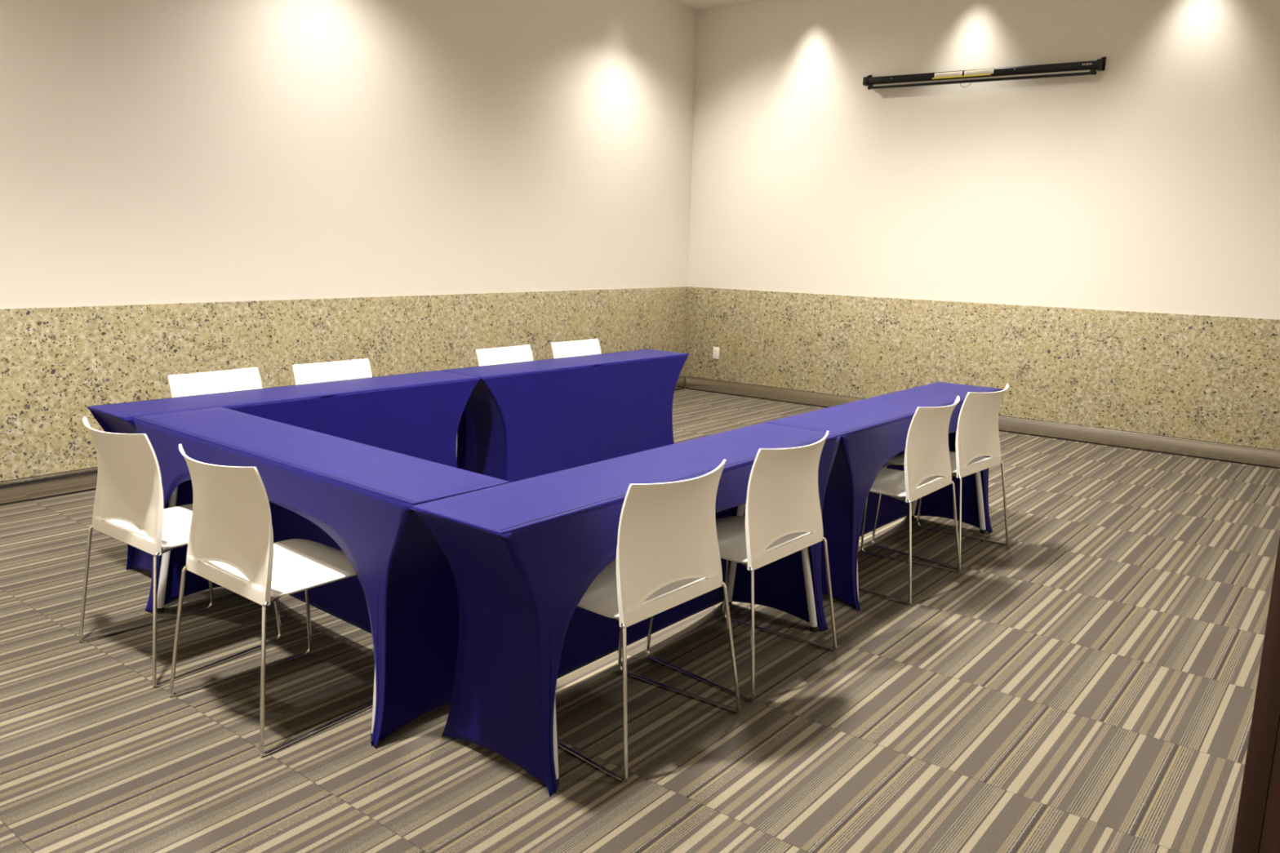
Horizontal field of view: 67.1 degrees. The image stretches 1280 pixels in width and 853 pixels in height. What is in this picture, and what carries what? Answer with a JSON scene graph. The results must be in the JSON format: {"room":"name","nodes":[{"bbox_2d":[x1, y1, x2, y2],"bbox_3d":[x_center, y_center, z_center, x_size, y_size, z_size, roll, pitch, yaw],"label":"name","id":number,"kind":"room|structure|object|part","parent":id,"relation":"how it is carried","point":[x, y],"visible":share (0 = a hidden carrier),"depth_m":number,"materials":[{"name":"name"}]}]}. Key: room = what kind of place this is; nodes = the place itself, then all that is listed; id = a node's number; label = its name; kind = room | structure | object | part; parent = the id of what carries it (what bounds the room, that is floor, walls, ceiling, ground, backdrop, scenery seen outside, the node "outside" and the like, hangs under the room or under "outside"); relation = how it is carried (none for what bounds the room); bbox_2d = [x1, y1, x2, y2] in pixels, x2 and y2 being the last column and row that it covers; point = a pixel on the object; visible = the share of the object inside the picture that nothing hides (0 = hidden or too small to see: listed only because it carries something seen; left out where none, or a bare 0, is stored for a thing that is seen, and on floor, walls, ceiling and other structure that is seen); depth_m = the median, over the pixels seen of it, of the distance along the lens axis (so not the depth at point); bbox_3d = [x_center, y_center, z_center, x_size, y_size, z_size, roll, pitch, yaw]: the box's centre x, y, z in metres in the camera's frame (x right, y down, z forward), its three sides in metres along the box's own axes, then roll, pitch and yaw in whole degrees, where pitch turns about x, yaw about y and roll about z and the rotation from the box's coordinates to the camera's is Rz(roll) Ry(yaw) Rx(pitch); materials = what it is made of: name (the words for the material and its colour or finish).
{"room":"conference room","nodes":[
{"label":"conference room","id":0,"kind":"room"},
{"bbox_2d":[0,0,697,309],"bbox_3d":[-2.467,-1.608,6.138,0.200,3.682,9.700,10,14,37],"label":"wall","id":1,"kind":"structure","parent":0,"point":[153,152],"depth_m":6.48,"materials":[{"name":"beige paint"}]},
{"bbox_2d":[0,376,684,506],"bbox_3d":[-2.425,0.152,6.388,0.015,0.132,9.276,10,14,37],"label":"baseboard","id":2,"kind":"structure","parent":1,"relation":"attached to","point":[52,485],"depth_m":5.34,"materials":[{"name":"wood"}]},
{"bbox_2d":[0,286,688,481],"bbox_3d":[-2.417,-0.299,6.319,0.008,1.045,9.299,10,14,37],"label":"wainscoting","id":3,"kind":"structure","parent":1,"relation":"attached to","point":[56,363],"depth_m":6.16,"materials":[{"name":"stone"}]},
{"bbox_2d":[0,388,1279,852],"bbox_3d":[0.158,0.655,4.405,7.020,0.001,9.700,10,14,37],"label":"floor","id":4,"kind":"structure","parent":0,"point":[1086,682],"depth_m":3.08,"materials":[{"name":"carpet"}]},
{"bbox_2d":[78,417,281,687],"bbox_3d":[-1.641,0.378,3.418,0.560,0.828,0.487,10,13,37],"label":"chair","id":5,"kind":"object","parent":4,"relation":"on","point":[128,508],"visible":0.87,"depth_m":3.24,"materials":[{"name":"white plastic"}]},
{"bbox_3d":[-1.754,0.194,3.229,0.465,0.403,0.101,10,13,37],"label":"backrest","id":6,"kind":"part","parent":5,"relation":"part of","materials":[{"name":"white plastic"}]},
{"bbox_3d":[-1.814,0.541,3.579,0.104,0.439,0.488,11,14,41],"label":"sled leg","id":7,"kind":"part","parent":5,"relation":"part of","materials":[{"name":"silver metal"}]},
{"bbox_3d":[-1.620,0.348,3.439,0.460,0.042,0.412,10,13,37],"label":"seat","id":8,"kind":"part","parent":5,"relation":"part of","materials":[{"name":"white plastic"}]},
{"bbox_3d":[-1.481,0.597,3.324,0.104,0.439,0.488,8,13,33],"label":"sled leg","id":9,"kind":"part","parent":5,"relation":"part of","materials":[{"name":"silver metal"}]},
{"bbox_2d":[167,367,262,397],"bbox_3d":[-1.857,0.172,4.483,0.487,0.828,0.560,10,13,37],"label":"chair","id":10,"kind":"object","parent":4,"relation":"on","point":[244,379],"visible":0.16,"depth_m":4.55,"materials":[{"name":"white plastic"}]},
{"bbox_2d":[168,444,373,756],"bbox_3d":[-1.124,0.466,3.017,0.560,0.828,0.487,10,14,38],"label":"chair","id":11,"kind":"object","parent":4,"relation":"on","point":[231,545],"visible":0.91,"depth_m":2.87,"materials":[{"name":"white plastic"}]},
{"bbox_3d":[-1.241,0.282,2.831,0.465,0.403,0.101,10,14,38],"label":"backrest","id":12,"kind":"part","parent":11,"relation":"part of","materials":[{"name":"white plastic"}]},
{"bbox_3d":[-1.294,0.628,3.182,0.104,0.439,0.488,11,15,42],"label":"sled leg","id":13,"kind":"part","parent":11,"relation":"part of","materials":[{"name":"silver metal"}]},
{"bbox_3d":[-1.103,0.436,3.037,0.460,0.042,0.412,10,14,38],"label":"seat","id":14,"kind":"part","parent":11,"relation":"part of","materials":[{"name":"white plastic"}]},
{"bbox_3d":[-0.967,0.686,2.919,0.104,0.439,0.488,9,13,34],"label":"sled leg","id":15,"kind":"part","parent":11,"relation":"part of","materials":[{"name":"silver metal"}]},
{"bbox_2d":[87,370,479,573],"bbox_3d":[-1.565,0.196,4.595,0.473,0.752,1.790,10,14,39],"label":"banquet table","id":16,"kind":"object","parent":4,"relation":"on","point":[418,415],"visible":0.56,"depth_m":4.59,"materials":[{"name":"blue fabric"}]},
{"bbox_2d":[133,407,510,749],"bbox_3d":[-1.191,0.431,3.400,1.790,0.752,0.473,10,14,39],"label":"banquet table","id":17,"kind":"object","parent":4,"relation":"on","point":[355,499],"visible":0.77,"depth_m":2.99,"materials":[{"name":"fabric"}]},
{"bbox_3d":[-1.820,0.367,3.732,0.137,0.704,0.034,-4,12,-26],"label":"leg","id":18,"kind":"part","parent":17,"relation":"part of","materials":[{"name":"white metal"}]},
{"bbox_3d":[-0.759,0.560,2.845,0.034,0.704,0.137,5,11,17],"label":"leg","id":19,"kind":"part","parent":17,"relation":"part of","materials":[{"name":"white metal"}]},
{"bbox_2d":[292,358,372,385],"bbox_3d":[-1.457,0.098,4.924,0.487,0.828,0.560,10,14,39],"label":"chair","id":20,"kind":"object","parent":4,"relation":"on","point":[309,373],"visible":0.14,"depth_m":5.00,"materials":[{"name":"white plastic"}]},
{"bbox_2d":[475,344,533,366],"bbox_3d":[-0.694,-0.050,5.800,0.487,0.828,0.560,10,14,39],"label":"chair","id":21,"kind":"object","parent":4,"relation":"on","point":[494,356],"visible":0.16,"depth_m":5.88,"materials":[{"name":"white plastic"}]},
{"bbox_2d":[440,349,688,482],"bbox_3d":[-0.398,-0.029,5.937,0.473,0.752,1.790,10,14,40],"label":"banquet table","id":22,"kind":"object","parent":4,"relation":"on","point":[522,420],"visible":0.82,"depth_m":5.62,"materials":[{"name":"fabric"}]},
{"bbox_2d":[551,338,600,358],"bbox_3d":[-0.296,-0.131,6.279,0.487,0.828,0.560,10,14,39],"label":"chair","id":23,"kind":"object","parent":4,"relation":"on","point":[584,347],"visible":0.14,"depth_m":6.37,"materials":[{"name":"white plastic"}]},
{"bbox_2d":[409,422,841,796],"bbox_3d":[0.072,0.490,3.247,0.473,0.752,1.790,10,14,38],"label":"banquet table","id":24,"kind":"object","parent":4,"relation":"on","point":[522,556],"visible":0.74,"depth_m":2.74,"materials":[{"name":"fabric"}]},
{"bbox_3d":[-0.250,0.614,2.622,0.034,0.704,0.137,-4,12,-27],"label":"leg","id":25,"kind":"part","parent":24,"relation":"part of","materials":[{"name":"white metal"}]},
{"bbox_3d":[0.395,0.392,3.876,0.034,0.704,0.137,-4,12,-27],"label":"leg","id":26,"kind":"part","parent":24,"relation":"part of","materials":[{"name":"white metal"}]},
{"bbox_3d":[0.630,0.433,3.690,0.137,0.704,0.034,4,11,15],"label":"leg","id":27,"kind":"part","parent":24,"relation":"part of","materials":[{"name":"white metal"}]},
{"bbox_2d":[557,459,741,782],"bbox_3d":[-0.034,0.508,2.930,0.487,0.828,0.560,10,14,39],"label":"chair","id":28,"kind":"object","parent":4,"relation":"on","point":[668,553],"visible":0.9,"depth_m":2.76,"materials":[{"name":"white plastic"}]},
{"bbox_3d":[-0.173,0.726,2.804,0.488,0.439,0.104,12,15,43],"label":"sled leg","id":29,"kind":"part","parent":28,"relation":"part of","materials":[{"name":"silver metal"}]},
{"bbox_3d":[-0.059,0.478,2.946,0.412,0.042,0.460,10,14,39],"label":"seat","id":30,"kind":"part","parent":28,"relation":"part of","materials":[{"name":"white plastic"}]},
{"bbox_3d":[0.118,0.326,2.769,0.101,0.403,0.465,10,14,39],"label":"backrest","id":31,"kind":"part","parent":28,"relation":"part of","materials":[{"name":"white plastic"}]},
{"bbox_3d":[0.101,0.672,3.123,0.488,0.439,0.104,9,13,35],"label":"sled leg","id":32,"kind":"part","parent":28,"relation":"part of","materials":[{"name":"silver metal"}]},
{"bbox_2d":[645,431,837,702],"bbox_3d":[0.371,0.425,3.421,0.487,0.828,0.560,10,14,39],"label":"chair","id":33,"kind":"object","parent":4,"relation":"on","point":[783,517],"visible":0.91,"depth_m":3.26,"materials":[{"name":"white plastic"}]},
{"bbox_3d":[0.233,0.643,3.295,0.488,0.439,0.104,11,15,43],"label":"sled leg","id":34,"kind":"part","parent":33,"relation":"part of","materials":[{"name":"silver metal"}]},
{"bbox_3d":[0.346,0.395,3.437,0.412,0.042,0.460,10,14,39],"label":"seat","id":35,"kind":"part","parent":33,"relation":"part of","materials":[{"name":"white plastic"}]},
{"bbox_3d":[0.505,0.589,3.614,0.488,0.439,0.104,9,13,35],"label":"sled leg","id":36,"kind":"part","parent":33,"relation":"part of","materials":[{"name":"silver metal"}]},
{"bbox_3d":[0.523,0.242,3.260,0.101,0.403,0.465,10,14,39],"label":"backrest","id":37,"kind":"part","parent":33,"relation":"part of","materials":[{"name":"white plastic"}]},
{"bbox_2d":[764,382,1003,612],"bbox_3d":[1.208,0.259,4.614,0.473,0.752,1.790,10,14,38],"label":"banquet table","id":38,"kind":"object","parent":4,"relation":"on","point":[873,431],"visible":0.57,"depth_m":4.10,"materials":[{"name":"fabric"}]},
{"bbox_3d":[0.880,0.382,3.991,0.034,0.704,0.137,-4,12,-27],"label":"leg","id":39,"kind":"part","parent":38,"relation":"part of","materials":[{"name":"white metal"}]},
{"bbox_3d":[1.536,0.162,5.241,0.034,0.704,0.137,-4,12,-27],"label":"leg","id":40,"kind":"part","parent":38,"relation":"part of","materials":[{"name":"white metal"}]},
{"bbox_3d":[1.769,0.203,5.053,0.137,0.704,0.034,4,11,16],"label":"leg","id":41,"kind":"part","parent":38,"relation":"part of","materials":[{"name":"white metal"}]},
{"bbox_2d":[858,395,960,604],"bbox_3d":[1.125,0.274,4.314,0.487,0.828,0.560,10,14,38],"label":"chair","id":42,"kind":"object","parent":4,"relation":"on","point":[926,453],"visible":0.86,"depth_m":4.15,"materials":[{"name":"white plastic"}]},
{"bbox_3d":[0.990,0.493,4.185,0.488,0.439,0.104,11,14,42],"label":"sled leg","id":43,"kind":"part","parent":42,"relation":"part of","materials":[{"name":"silver metal"}]},
{"bbox_3d":[1.100,0.245,4.329,0.412,0.042,0.460,10,14,38],"label":"seat","id":44,"kind":"part","parent":42,"relation":"part of","materials":[{"name":"white plastic"}]},
{"bbox_3d":[1.256,0.438,4.510,0.488,0.439,0.104,9,13,34],"label":"sled leg","id":45,"kind":"part","parent":42,"relation":"part of","materials":[{"name":"silver metal"}]},
{"bbox_3d":[1.280,0.091,4.156,0.101,0.403,0.465,10,14,38],"label":"backrest","id":46,"kind":"part","parent":42,"relation":"part of","materials":[{"name":"white plastic"}]},
{"bbox_2d":[871,383,1008,569],"bbox_3d":[1.508,0.197,4.771,0.487,0.828,0.560,11,14,42],"label":"chair","id":47,"kind":"object","parent":4,"relation":"on","point":[977,433],"visible":0.83,"depth_m":4.61,"materials":[{"name":"white plastic"}]},
{"bbox_3d":[1.362,0.414,4.652,0.104,0.439,0.488,-8,14,-42],"label":"sled leg","id":48,"kind":"part","parent":47,"relation":"part of","materials":[{"name":"silver metal"}]},
{"bbox_3d":[1.485,0.167,4.788,0.412,0.042,0.460,11,14,42],"label":"seat","id":49,"kind":"part","parent":47,"relation":"part of","materials":[{"name":"white plastic"}]},
{"bbox_3d":[1.651,0.363,4.958,0.488,0.439,0.104,10,14,38],"label":"sled leg","id":50,"kind":"part","parent":47,"relation":"part of","materials":[{"name":"silver metal"}]},
{"bbox_3d":[1.654,0.016,4.603,0.101,0.403,0.465,11,14,42],"label":"backrest","id":51,"kind":"part","parent":47,"relation":"part of","materials":[{"name":"white plastic"}]},
{"bbox_2d":[666,0,764,10],"bbox_3d":[0.245,-3.011,3.712,7.020,0.100,9.700,10,14,37],"label":"ceiling","id":52,"kind":"structure","parent":0,"point":[696,5],"depth_m":9.01,"materials":[{"name":"white paint"}]},
{"bbox_2d":[688,0,1279,319],"bbox_3d":[3.236,-1.762,7.668,6.820,3.682,0.200,10,14,37],"label":"wall","id":53,"kind":"structure","parent":0,"point":[1149,181],"depth_m":7.77,"materials":[{"name":"beige paint"}]},
{"bbox_2d":[712,346,719,359],"bbox_3d":[0.762,-0.737,9.689,0.074,0.118,0.010,10,14,37],"label":"wall socket","id":54,"kind":"object","parent":53,"relation":"attached to","point":[715,350],"visible":1,"depth_m":9.68,"materials":[{"name":"white plastic"}]},
{"bbox_2d":[684,286,1279,450],"bbox_3d":[3.065,-0.466,7.890,6.612,1.045,0.008,10,14,37],"label":"wainscoting","id":55,"kind":"structure","parent":53,"relation":"attached to","point":[1215,379],"depth_m":7.84,"materials":[{"name":"stone"}]},
{"bbox_2d":[685,376,1279,469],"bbox_3d":[3.054,-0.015,7.961,6.596,0.132,0.015,10,14,37],"label":"baseboard","id":56,"kind":"structure","parent":53,"relation":"attached to","point":[1256,456],"depth_m":7.63,"materials":[{"name":"wood"}]},
{"bbox_2d":[862,56,1106,89],"bbox_3d":[2.686,-2.804,7.730,1.904,0.168,0.118,11,14,37],"label":"projection screen","id":57,"kind":"object","parent":53,"relation":"attached to","point":[1082,68],"visible":1,"depth_m":7.62,"materials":[{"name":"black metal"}]},
{"bbox_2d":[940,72,957,76],"bbox_3d":[2.492,-2.845,7.810,0.201,0.020,0.001,11,14,37],"label":"print","id":58,"kind":"object","parent":57,"relation":"attached to","point":[942,74],"depth_m":7.81},
{"bbox_2d":[965,70,991,75],"bbox_3d":[2.687,-2.808,7.660,0.204,0.020,0.001,11,14,37],"label":"print","id":59,"kind":"object","parent":57,"relation":"attached to","point":[967,72],"depth_m":7.66},
{"bbox_3d":[2.931,-0.711,2.066,0.200,3.682,9.500,10,14,37],"label":"wall","id":60,"kind":"structure","parent":0,"visible":0},
{"bbox_2d":[1231,536,1279,852],"bbox_3d":[1.179,0.269,0.977,0.915,2.062,0.110,10,14,37],"label":"door","id":61,"kind":"structure","parent":60,"relation":"in","point":[1257,828],"depth_m":1.29,"materials":[{"name":"brown wood"}]}
]}

